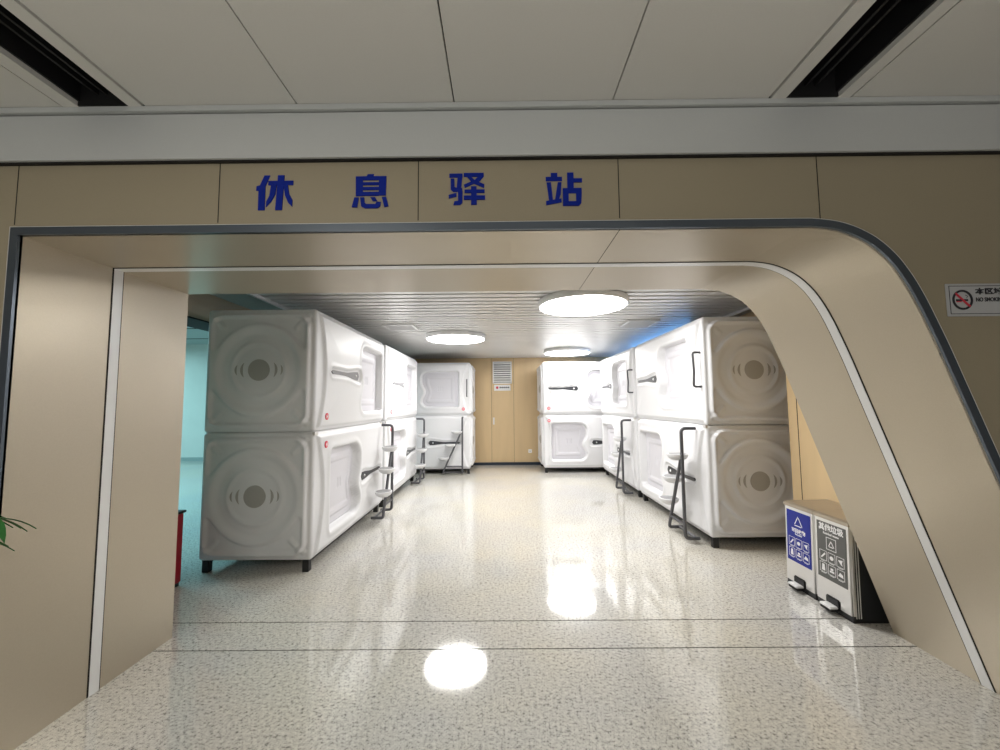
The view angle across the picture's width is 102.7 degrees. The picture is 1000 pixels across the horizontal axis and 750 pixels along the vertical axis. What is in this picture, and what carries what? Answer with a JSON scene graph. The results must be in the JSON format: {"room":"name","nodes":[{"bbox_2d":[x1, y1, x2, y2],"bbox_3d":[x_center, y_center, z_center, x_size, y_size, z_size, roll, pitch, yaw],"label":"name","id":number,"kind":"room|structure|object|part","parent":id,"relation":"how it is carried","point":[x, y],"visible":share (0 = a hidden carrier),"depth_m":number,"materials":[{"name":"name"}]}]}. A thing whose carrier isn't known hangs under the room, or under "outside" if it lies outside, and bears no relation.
{"room":"capsule sleeping area","nodes":[
{"label":"capsule sleeping area","id":0,"kind":"room"},
{"bbox_2d":[181,344,207,460],"bbox_3d":[-8.592,0.705,11.569,10.700,3.500,0.110,-1,-4,0],"label":"wall","id":1,"kind":"structure","parent":0,"point":[196,358],"depth_m":11.52,"materials":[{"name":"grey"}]},
{"bbox_2d":[186,326,208,343],"bbox_3d":[-8.679,-1.249,7.303,10.600,0.110,8.700,-1,-4,0],"label":"wall","id":2,"kind":"structure","parent":0,"point":[194,336],"depth_m":10.33,"materials":[{"name":"teal paint"}]},
{"bbox_2d":[187,294,250,331],"bbox_3d":[-3.200,-0.542,6.622,0.354,0.355,7.500,-1,-4,0],"label":"wall","id":3,"kind":"structure","parent":0,"point":[200,306],"depth_m":4.14,"materials":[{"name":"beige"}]},
{"bbox_2d":[210,289,752,358],"bbox_3d":[0.148,-0.717,6.597,6.350,0.090,7.460,-1,-4,0],"label":"ceiling","id":4,"kind":"structure","parent":0,"point":[512,323],"depth_m":5.40,"materials":[{"name":"silver metal"}]},
{"bbox_2d":[381,323,418,330],"bbox_3d":[-1.480,-0.717,5.974,0.460,0.030,0.420,-1,-4,0],"label":"ceiling vent","id":5,"kind":"object","parent":4,"relation":"in","point":[390,326],"visible":1,"depth_m":5.92,"materials":[{"name":"silver metal"}]},
{"bbox_2d":[426,330,484,343],"bbox_3d":[-0.755,-0.636,6.827,1.010,0.082,1.010,-1,-4,0],"label":"ceiling lamp","id":6,"kind":"object","parent":4,"relation":"attached to","point":[444,336],"visible":1,"depth_m":6.57,"materials":[{"name":"white plastic"}]},
{"bbox_2d":[427,335,483,343],"bbox_3d":[-0.755,-0.605,6.825,0.970,0.020,0.970,-1,-4,0],"label":"diffuser","id":7,"kind":"object","parent":6,"relation":"attached to","point":[446,339],"depth_m":6.75,"materials":[{"name":"white plastic"}]},
{"bbox_2d":[544,347,589,355],"bbox_3d":[1.475,-0.511,8.852,1.010,0.082,1.010,-1,-4,0],"label":"ceiling lamp","id":8,"kind":"object","parent":4,"relation":"attached to","point":[560,351],"visible":1,"depth_m":8.56,"materials":[{"name":"white plastic"}]},
{"bbox_2d":[545,351,588,355],"bbox_3d":[1.475,-0.480,8.849,0.970,0.020,0.970,-1,-4,0],"label":"diffuser","id":9,"kind":"object","parent":8,"relation":"attached to","point":[551,353],"depth_m":8.80,"materials":[{"name":"white plastic"}]},
{"bbox_2d":[538,290,628,315],"bbox_3d":[0.943,-0.814,4.565,1.010,0.082,1.010,-1,-4,0],"label":"ceiling lamp","id":10,"kind":"object","parent":4,"relation":"attached to","point":[565,302],"visible":0.97,"depth_m":4.36,"materials":[{"name":"white plastic"}]},
{"bbox_2d":[619,319,660,326],"bbox_3d":[2.039,-0.756,5.859,0.460,0.030,0.420,-1,-4,0],"label":"ceiling vent","id":11,"kind":"object","parent":4,"relation":"in","point":[630,322],"visible":1,"depth_m":5.77,"materials":[{"name":"silver metal"}]},
{"bbox_2d":[0,155,999,749],"bbox_3d":[0.012,0.164,2.294,14.000,3.100,1.001,-1,-4,0],"label":"wall","id":12,"kind":"structure","parent":0,"point":[940,214],"depth_m":1.99,"materials":[{"name":"beige paint"}]},
{"bbox_2d":[256,175,293,210],"bbox_3d":[-1.053,-0.851,1.868,0.173,0.168,0.005,-1,-4,0],"label":"sign character","id":13,"kind":"object","parent":12,"relation":"attached to","point":[280,184],"visible":1,"depth_m":1.87,"materials":[{"name":"blue plastic"}]},
{"bbox_2d":[352,174,388,208],"bbox_3d":[-0.605,-0.858,1.866,0.170,0.165,0.007,-1,-4,0],"label":"sign character","id":14,"kind":"object","parent":12,"relation":"attached to","point":[359,179],"visible":1,"depth_m":1.86,"materials":[{"name":"blue plastic"}]},
{"bbox_2d":[449,173,484,204],"bbox_3d":[-0.155,-0.867,1.864,0.170,0.153,0.007,-1,-4,0],"label":"sign character","id":15,"kind":"object","parent":12,"relation":"attached to","point":[473,197],"visible":1,"depth_m":1.86,"materials":[{"name":"blue plastic"}]},
{"bbox_2d":[0,95,999,165],"bbox_3d":[-0.002,-1.144,1.864,14.000,0.272,0.045,-1,-4,0],"label":"trim","id":16,"kind":"structure","parent":12,"relation":"attached to","point":[903,125],"depth_m":1.85,"materials":[{"name":"paint"}]},
{"bbox_2d":[0,218,999,515],"bbox_3d":[0.194,0.482,1.768,4.909,2.388,0.023,-1,-4,0],"label":"trim","id":17,"kind":"structure","parent":12,"relation":"attached to","point":[13,258],"depth_m":1.84,"materials":[{"name":"grey metal"}]},
{"bbox_2d":[86,261,995,697],"bbox_3d":[0.197,0.531,2.244,4.854,2.361,0.069,-1,-4,0],"label":"trim","id":18,"kind":"structure","parent":12,"relation":"attached to","point":[106,470],"depth_m":2.26,"materials":[{"name":"silver metal"}]},
{"bbox_2d":[546,172,581,205],"bbox_3d":[0.298,-0.865,1.861,0.168,0.159,0.007,-1,-4,0],"label":"sign character","id":19,"kind":"object","parent":12,"relation":"attached to","point":[571,180],"visible":1,"depth_m":1.86,"materials":[{"name":"blue plastic"}]},
{"bbox_2d":[945,283,999,316],"bbox_3d":[2.255,-0.342,1.813,0.460,0.150,0.008,-1,-4,0],"label":"no smoking sign","id":20,"kind":"object","parent":12,"relation":"attached to","point":[961,299],"visible":1,"depth_m":1.81,"materials":[{"name":"grey plastic"}]},
{"bbox_2d":[0,0,999,107],"bbox_3d":[-0.022,-1.613,-1.589,14.000,0.200,8.600,-1,-4,0],"label":"ceiling","id":21,"kind":"structure","parent":0,"point":[161,52],"depth_m":1.58,"materials":[{"name":"grey"}]},
{"bbox_2d":[0,0,142,106],"bbox_3d":[-1.865,-1.599,-2.001,0.366,0.154,7.760,-1,-4,0],"label":"ceiling vent","id":22,"kind":"object","parent":21,"relation":"in","point":[30,48],"visible":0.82,"depth_m":1.67,"materials":[{"name":"black metal"}]},
{"bbox_3d":[-2.013,-1.533,-2.005,0.069,0.024,7.760,-1,-4,0],"label":"frame rail","id":23,"kind":"part","parent":22,"relation":"part of","materials":[{"name":"metal"}]},
{"bbox_3d":[-1.890,-1.601,-2.001,0.012,0.050,7.760,-1,-4,0],"label":"blade","id":24,"kind":"part","parent":22,"relation":"part of","materials":[{"name":"black metal"}]},
{"bbox_3d":[-1.847,-1.601,-2.001,0.012,0.050,7.760,-1,-4,0],"label":"blade","id":25,"kind":"part","parent":22,"relation":"part of","materials":[{"name":"black metal"}]},
{"bbox_2d":[770,0,959,98],"bbox_3d":[1.409,-1.630,-2.016,0.361,0.154,7.760,-1,-4,0],"label":"ceiling vent","id":26,"kind":"object","parent":21,"relation":"in","point":[868,35],"visible":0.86,"depth_m":1.62,"materials":[{"name":"black metal"}]},
{"bbox_3d":[1.263,-1.564,-2.020,0.067,0.024,7.760,-1,-4,0],"label":"frame rail","id":27,"kind":"part","parent":26,"relation":"part of","materials":[{"name":"metal"}]},
{"bbox_3d":[1.387,-1.632,-2.016,0.012,0.050,7.760,-1,-4,0],"label":"blade","id":28,"kind":"part","parent":26,"relation":"part of","materials":[{"name":"black metal"}]},
{"bbox_3d":[1.430,-1.632,-2.016,0.012,0.050,7.760,-1,-4,0],"label":"blade","id":29,"kind":"part","parent":26,"relation":"part of","materials":[{"name":"black metal"}]},
{"bbox_3d":[1.563,-1.567,-2.021,0.054,0.024,7.760,-1,-4,0],"label":"frame rail","id":30,"kind":"part","parent":26,"relation":"part of","materials":[{"name":"metal"}]},
{"bbox_2d":[14,461,999,749],"bbox_3d":[-3.467,1.898,3.391,21.000,0.140,19.000,-1,-4,0],"label":"floor","id":31,"kind":"structure","parent":0,"point":[493,607],"depth_m":2.51,"materials":[{"name":"tile"}]},
{"bbox_2d":[0,516,36,551],"bbox_3d":[-2.527,1.055,1.167,1.321,1.208,0.965,-1,-4,0],"label":"potted palm","id":32,"kind":"object","parent":31,"relation":"on","point":[2,524],"visible":1,"depth_m":1.57,"materials":[{"name":"green plant"}]},
{"bbox_2d":[175,510,185,586],"bbox_3d":[-2.930,1.501,3.377,0.325,0.640,0.280,-1,-4,0],"label":"equipment box","id":33,"kind":"object","parent":31,"relation":"on","point":[180,512],"visible":0.16,"depth_m":3.47,"materials":[{"name":"red paint"}]},
{"bbox_2d":[199,422,382,572],"bbox_3d":[-2.261,1.270,4.833,1.112,1.298,2.275,-1,-4,0],"label":"pod","id":34,"kind":"object","parent":31,"relation":"on","point":[266,495],"visible":0.84,"depth_m":3.75,"materials":[{"name":"grey plastic"}]},
{"bbox_3d":[-2.757,1.778,3.767,0.060,0.140,0.060,-1,-4,0],"label":"leg","id":35,"kind":"part","parent":34,"relation":"part of","materials":[{"name":"black metal"}]},
{"bbox_2d":[230,485,278,507],"bbox_3d":[-2.293,1.138,3.756,0.464,0.206,0.048,-1,-4,0],"label":"vent","id":36,"kind":"object","parent":34,"relation":"attached to","point":[241,496],"depth_m":3.73,"materials":[{"name":"grey plastic"}]},
{"bbox_2d":[205,310,383,432],"bbox_3d":[-2.269,0.031,4.922,1.118,1.188,2.275,-1,-4,0],"label":"pod","id":37,"kind":"object","parent":34,"relation":"on","point":[268,370],"visible":1,"depth_m":3.84,"materials":[{"name":"grey plastic"}]},
{"bbox_2d":[234,359,282,380],"bbox_3d":[-2.303,-0.046,3.841,0.464,0.206,0.048,-1,-4,0],"label":"vent","id":38,"kind":"object","parent":37,"relation":"attached to","point":[244,369],"depth_m":3.82,"materials":[{"name":"grey plastic"}]},
{"bbox_3d":[-1.821,0.081,5.423,0.036,0.806,0.846,-1,-4,0],"label":"door","id":39,"kind":"part","parent":37,"relation":"part of","materials":[{"name":"white plastic"}]},
{"bbox_3d":[-2.282,1.820,4.794,0.980,0.065,2.000,-1,-4,0],"label":"frame","id":40,"kind":"part","parent":34,"relation":"part of","materials":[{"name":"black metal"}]},
{"bbox_3d":[-1.817,1.770,3.763,0.060,0.140,0.060,-1,-4,0],"label":"leg","id":41,"kind":"part","parent":34,"relation":"part of","materials":[{"name":"black metal"}]},
{"bbox_3d":[-1.815,1.200,4.485,0.036,0.797,0.817,-1,-4,0],"label":"door","id":42,"kind":"part","parent":34,"relation":"part of","materials":[{"name":"white plastic"}]},
{"bbox_2d":[371,424,397,519],"bbox_3d":[-1.576,1.306,5.501,0.270,1.236,0.554,-1,-4,0],"label":"step ladder","id":43,"kind":"object","parent":34,"relation":"attached to","point":[384,493],"visible":1,"depth_m":5.54,"materials":[{"name":"grey metal"}]},
{"bbox_3d":[-1.621,1.447,5.538,0.177,0.961,0.455,-1,-4,0],"label":"diagonal rail","id":44,"kind":"part","parent":43,"relation":"part of","materials":[{"name":"grey metal"}]},
{"bbox_3d":[-1.622,1.324,5.759,0.176,1.236,0.038,-1,-4,0],"label":"post","id":45,"kind":"part","parent":43,"relation":"part of","materials":[{"name":"grey metal"}]},
{"bbox_2d":[379,417,416,506],"bbox_3d":[-2.248,1.437,7.167,1.112,1.298,2.275,-1,-4,0],"label":"pod","id":46,"kind":"object","parent":31,"relation":"on","point":[405,429],"visible":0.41,"depth_m":7.15,"materials":[{"name":"white plastic"}]},
{"bbox_3d":[-1.803,1.367,6.819,0.036,0.797,0.817,-1,-4,0],"label":"door","id":47,"kind":"part","parent":46,"relation":"part of","materials":[{"name":"white plastic"}]},
{"bbox_2d":[381,345,416,420],"bbox_3d":[-2.257,0.198,7.256,1.118,1.188,2.275,-1,-4,0],"label":"pod","id":48,"kind":"object","parent":46,"relation":"on","point":[400,370],"visible":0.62,"depth_m":6.82,"materials":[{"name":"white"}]},
{"bbox_3d":[-1.809,0.248,7.756,0.036,0.806,0.846,-1,-4,0],"label":"door","id":49,"kind":"part","parent":48,"relation":"part of","materials":[{"name":"white plastic"}]},
{"bbox_2d":[411,418,428,483],"bbox_3d":[-1.564,1.474,7.855,0.270,1.236,0.554,-1,-4,0],"label":"step ladder","id":50,"kind":"object","parent":46,"relation":"attached to","point":[423,435],"visible":1,"depth_m":7.89,"materials":[{"name":"grey metal"}]},
{"bbox_3d":[-1.609,1.615,7.892,0.177,0.961,0.455,-1,-4,0],"label":"diagonal rail","id":51,"kind":"part","parent":50,"relation":"part of","materials":[{"name":"grey metal"}]},
{"bbox_3d":[-1.610,1.493,8.113,0.176,1.236,0.038,-1,-4,0],"label":"post","id":52,"kind":"part","parent":50,"relation":"part of","materials":[{"name":"grey metal"}]},
{"bbox_2d":[415,414,475,473],"bbox_3d":[-1.739,1.594,9.423,2.275,1.298,1.112,-1,-4,0],"label":"pod","id":53,"kind":"object","parent":31,"relation":"on","point":[439,428],"visible":0.34,"depth_m":8.90,"materials":[{"name":"grey plastic"}]},
{"bbox_3d":[-1.734,2.146,9.410,2.000,0.065,0.980,-1,-4,0],"label":"frame","id":54,"kind":"part","parent":53,"relation":"part of","materials":[{"name":"black metal"}]},
{"bbox_2d":[415,363,475,415],"bbox_3d":[-1.750,0.353,9.490,2.275,1.188,1.155,-1,-4,0],"label":"pod","id":55,"kind":"object","parent":53,"relation":"on","point":[442,388],"visible":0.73,"depth_m":9.03,"materials":[{"name":"grey plastic"}]},
{"bbox_3d":[-1.352,0.323,9.063,0.817,0.777,0.036,-1,-4,0],"label":"door","id":56,"kind":"part","parent":55,"relation":"part of","materials":[{"name":"white plastic"}]},
{"bbox_2d":[438,416,463,473],"bbox_3d":[-1.079,1.533,8.742,0.554,1.236,0.270,-1,-4,0],"label":"step ladder","id":57,"kind":"object","parent":53,"relation":"attached to","point":[443,458],"visible":1,"depth_m":8.69,"materials":[{"name":"grey metal"}]},
{"bbox_3d":[-1.031,1.673,8.778,0.455,0.961,0.177,-1,-4,0],"label":"diagonal rail","id":58,"kind":"part","parent":57,"relation":"part of","materials":[{"name":"grey metal"}]},
{"bbox_3d":[-0.821,1.534,8.787,0.038,1.236,0.176,-1,-4,0],"label":"post","id":59,"kind":"part","parent":57,"relation":"part of","materials":[{"name":"grey metal"}]},
{"bbox_2d":[537,413,603,472],"bbox_3d":[2.067,1.562,9.456,2.275,1.298,1.112,-1,-4,0],"label":"pod","id":60,"kind":"object","parent":31,"relation":"on","point":[565,441],"visible":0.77,"depth_m":8.97,"materials":[{"name":"grey plastic"}]},
{"bbox_3d":[1.550,1.494,9.014,0.769,0.797,0.036,-1,-4,0],"label":"door","id":61,"kind":"part","parent":60,"relation":"part of","materials":[{"name":"white plastic"}]},
{"bbox_2d":[536,362,602,413],"bbox_3d":[2.056,0.323,9.545,2.275,1.188,1.112,-1,-4,0],"label":"pod","id":62,"kind":"object","parent":60,"relation":"on","point":[562,387],"visible":0.53,"depth_m":9.03,"materials":[{"name":"grey plastic"}]},
{"bbox_3d":[2.409,0.306,9.095,0.846,0.806,0.036,-1,-4,0],"label":"door","id":63,"kind":"part","parent":62,"relation":"part of","materials":[{"name":"white plastic"}]},
{"bbox_3d":[2.072,2.114,9.443,2.000,0.065,0.980,-1,-4,0],"label":"frame","id":64,"kind":"part","parent":60,"relation":"part of","materials":[{"name":"black metal"}]},
{"bbox_2d":[602,414,642,496],"bbox_3d":[2.752,1.426,7.644,1.112,1.298,2.275,-1,-4,0],"label":"pod","id":65,"kind":"object","parent":31,"relation":"on","point":[610,424],"visible":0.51,"depth_m":7.13,"materials":[{"name":"white plastic"}]},
{"bbox_3d":[2.306,1.424,8.132,0.036,0.797,0.827,-1,-4,0],"label":"door","id":66,"kind":"part","parent":65,"relation":"part of","materials":[{"name":"white plastic"}]},
{"bbox_2d":[600,347,638,417],"bbox_3d":[2.719,0.187,7.732,1.155,1.188,2.275,-1,-4,0],"label":"pod","id":67,"kind":"object","parent":65,"relation":"on","point":[618,371],"visible":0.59,"depth_m":7.52,"materials":[{"name":"grey plastic"}]},
{"bbox_3d":[2.291,0.156,7.401,0.036,0.767,0.827,-1,-4,0],"label":"door","id":68,"kind":"part","parent":67,"relation":"part of","materials":[{"name":"white plastic"}]},
{"bbox_3d":[2.194,0.104,6.729,0.115,0.404,0.025,-1,-4,0],"label":"grab handle","id":69,"kind":"part","parent":67,"relation":"part of","materials":[{"name":"grey metal"}]},
{"bbox_2d":[609,419,633,493],"bbox_3d":[2.067,1.375,6.927,0.270,1.236,0.554,-1,-4,0],"label":"step ladder","id":70,"kind":"object","parent":65,"relation":"attached to","point":[620,454],"visible":1,"depth_m":6.72,"materials":[{"name":"grey metal"}]},
{"bbox_3d":[2.115,1.508,6.870,0.177,0.961,0.455,-1,-4,0],"label":"diagonal rail","id":71,"kind":"part","parent":70,"relation":"part of","materials":[{"name":"grey metal"}]},
{"bbox_3d":[2.113,1.356,6.669,0.176,1.236,0.038,-1,-4,0],"label":"post","id":72,"kind":"part","parent":70,"relation":"part of","materials":[{"name":"grey metal"}]},
{"bbox_2d":[638,418,792,547],"bbox_3d":[2.740,1.261,5.340,1.112,1.298,2.275,-1,-4,0],"label":"pod","id":73,"kind":"object","parent":31,"relation":"on","point":[738,478],"visible":0.83,"depth_m":4.27,"materials":[{"name":"grey plastic"}]},
{"bbox_3d":[2.294,1.259,5.828,0.036,0.797,0.827,-1,-4,0],"label":"door","id":74,"kind":"part","parent":73,"relation":"part of","materials":[{"name":"white plastic"}]},
{"bbox_3d":[2.771,1.811,5.300,0.980,0.065,2.000,-1,-4,0],"label":"frame","id":75,"kind":"part","parent":73,"relation":"part of","materials":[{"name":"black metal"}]},
{"bbox_2d":[659,427,700,539],"bbox_3d":[2.055,1.215,4.693,0.270,1.236,0.554,-1,-4,0],"label":"step ladder","id":76,"kind":"object","parent":73,"relation":"attached to","point":[680,456],"visible":1,"depth_m":4.51,"materials":[{"name":"grey metal"}]},
{"bbox_3d":[2.103,1.349,4.636,0.177,0.961,0.455,-1,-4,0],"label":"diagonal rail","id":77,"kind":"part","parent":76,"relation":"part of","materials":[{"name":"grey metal"}]},
{"bbox_3d":[2.101,1.196,4.435,0.176,1.236,0.038,-1,-4,0],"label":"post","id":78,"kind":"part","parent":76,"relation":"part of","materials":[{"name":"grey metal"}]},
{"bbox_2d":[635,317,788,424],"bbox_3d":[2.707,0.022,5.428,1.155,1.188,2.275,-1,-4,0],"label":"pod","id":79,"kind":"object","parent":73,"relation":"on","point":[704,370],"visible":0.92,"depth_m":4.36,"materials":[{"name":"grey plastic"}]},
{"bbox_3d":[2.279,-0.009,5.097,0.036,0.767,0.827,-1,-4,0],"label":"door","id":80,"kind":"part","parent":79,"relation":"part of","materials":[{"name":"white plastic"}]},
{"bbox_3d":[2.182,-0.061,4.425,0.115,0.404,0.025,-1,-4,0],"label":"grab handle","id":81,"kind":"part","parent":79,"relation":"part of","materials":[{"name":"grey metal"}]},
{"bbox_2d":[733,360,775,378],"bbox_3d":[2.749,-0.056,4.347,0.464,0.206,0.048,-1,-4,0],"label":"vent","id":82,"kind":"object","parent":79,"relation":"attached to","point":[742,369],"depth_m":4.33,"materials":[{"name":"grey plastic"}]},
{"bbox_3d":[2.296,1.769,4.273,0.060,0.140,0.060,-1,-4,0],"label":"leg","id":83,"kind":"part","parent":73,"relation":"part of","materials":[{"name":"black metal"}]},
{"bbox_2d":[738,471,781,490],"bbox_3d":[2.760,1.129,4.262,0.464,0.206,0.048,-1,-4,0],"label":"vent","id":84,"kind":"object","parent":73,"relation":"attached to","point":[747,480],"depth_m":4.24,"materials":[{"name":"grey plastic"}]},
{"bbox_2d":[783,499,841,599],"bbox_3d":[2.647,1.418,3.296,0.518,0.694,0.324,-1,-4,0],"label":"pedal bin","id":85,"kind":"object","parent":31,"relation":"on","point":[800,519],"visible":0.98,"depth_m":3.27,"materials":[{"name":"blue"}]},
{"bbox_3d":[2.480,1.417,3.296,0.048,0.610,0.316,-1,-4,0],"label":"panel","id":86,"kind":"part","parent":85,"relation":"part of","materials":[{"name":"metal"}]},
{"bbox_3d":[2.667,1.097,3.318,0.407,0.049,0.324,-1,-4,0],"label":"lid","id":87,"kind":"part","parent":85,"relation":"part of","materials":[{"name":"beige"}]},
{"bbox_2d":[812,510,888,623],"bbox_3d":[2.646,1.395,2.966,0.518,0.694,0.324,-1,-4,0],"label":"pedal bin","id":88,"kind":"object","parent":31,"relation":"on","point":[845,586],"visible":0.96,"depth_m":2.88,"materials":[{"name":"grey plastic"}]},
{"bbox_3d":[2.665,1.073,2.989,0.407,0.049,0.324,-1,-4,0],"label":"lid","id":89,"kind":"part","parent":88,"relation":"part of","materials":[{"name":"beige"}]},
{"bbox_3d":[2.478,1.393,2.967,0.048,0.610,0.316,-1,-4,0],"label":"panel","id":90,"kind":"part","parent":88,"relation":"part of","materials":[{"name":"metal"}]},
{"bbox_2d":[415,357,608,461],"bbox_3d":[0.005,0.902,10.292,6.700,2.770,0.140,-1,-4,0],"label":"wall","id":91,"kind":"structure","parent":0,"point":[515,412],"depth_m":10.22,"materials":[{"name":"brown wood"}]},
{"bbox_2d":[493,361,511,383],"bbox_3d":[0.056,-0.062,10.275,0.490,0.570,0.030,-1,-4,0],"label":"air vent","id":92,"kind":"object","parent":91,"relation":"in","point":[502,371],"visible":1,"depth_m":10.27,"materials":[{"name":"white metal"}]},
{"bbox_2d":[494,385,510,390],"bbox_3d":[0.059,0.328,10.257,0.420,0.150,0.012,-1,-4,0],"label":"notice sign","id":93,"kind":"object","parent":91,"relation":"attached to","point":[496,387],"visible":1,"depth_m":10.25,"materials":[{"name":"white plastic"}]},
{"bbox_2d":[473,462,540,464],"bbox_3d":[0.181,2.242,10.117,6.330,0.070,0.015,-1,-4,0],"label":"baseboard","id":94,"kind":"structure","parent":91,"relation":"attached to","point":[475,463],"depth_m":10.11,"materials":[{"name":"black"}]},
{"bbox_2d":[739,312,756,316],"bbox_3d":[3.375,0.601,6.506,0.120,2.770,7.500,-1,-4,0],"label":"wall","id":95,"kind":"structure","parent":0,"point":[751,314],"depth_m":5.28,"materials":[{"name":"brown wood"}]},
{"bbox_2d":[786,375,838,502],"bbox_3d":[3.123,0.408,3.429,0.353,2.720,1.330,-1,-4,0],"label":"wall","id":96,"kind":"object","parent":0,"point":[810,478],"visible":0.1,"depth_m":3.89,"materials":[{"name":"brown wood"}]}
]}

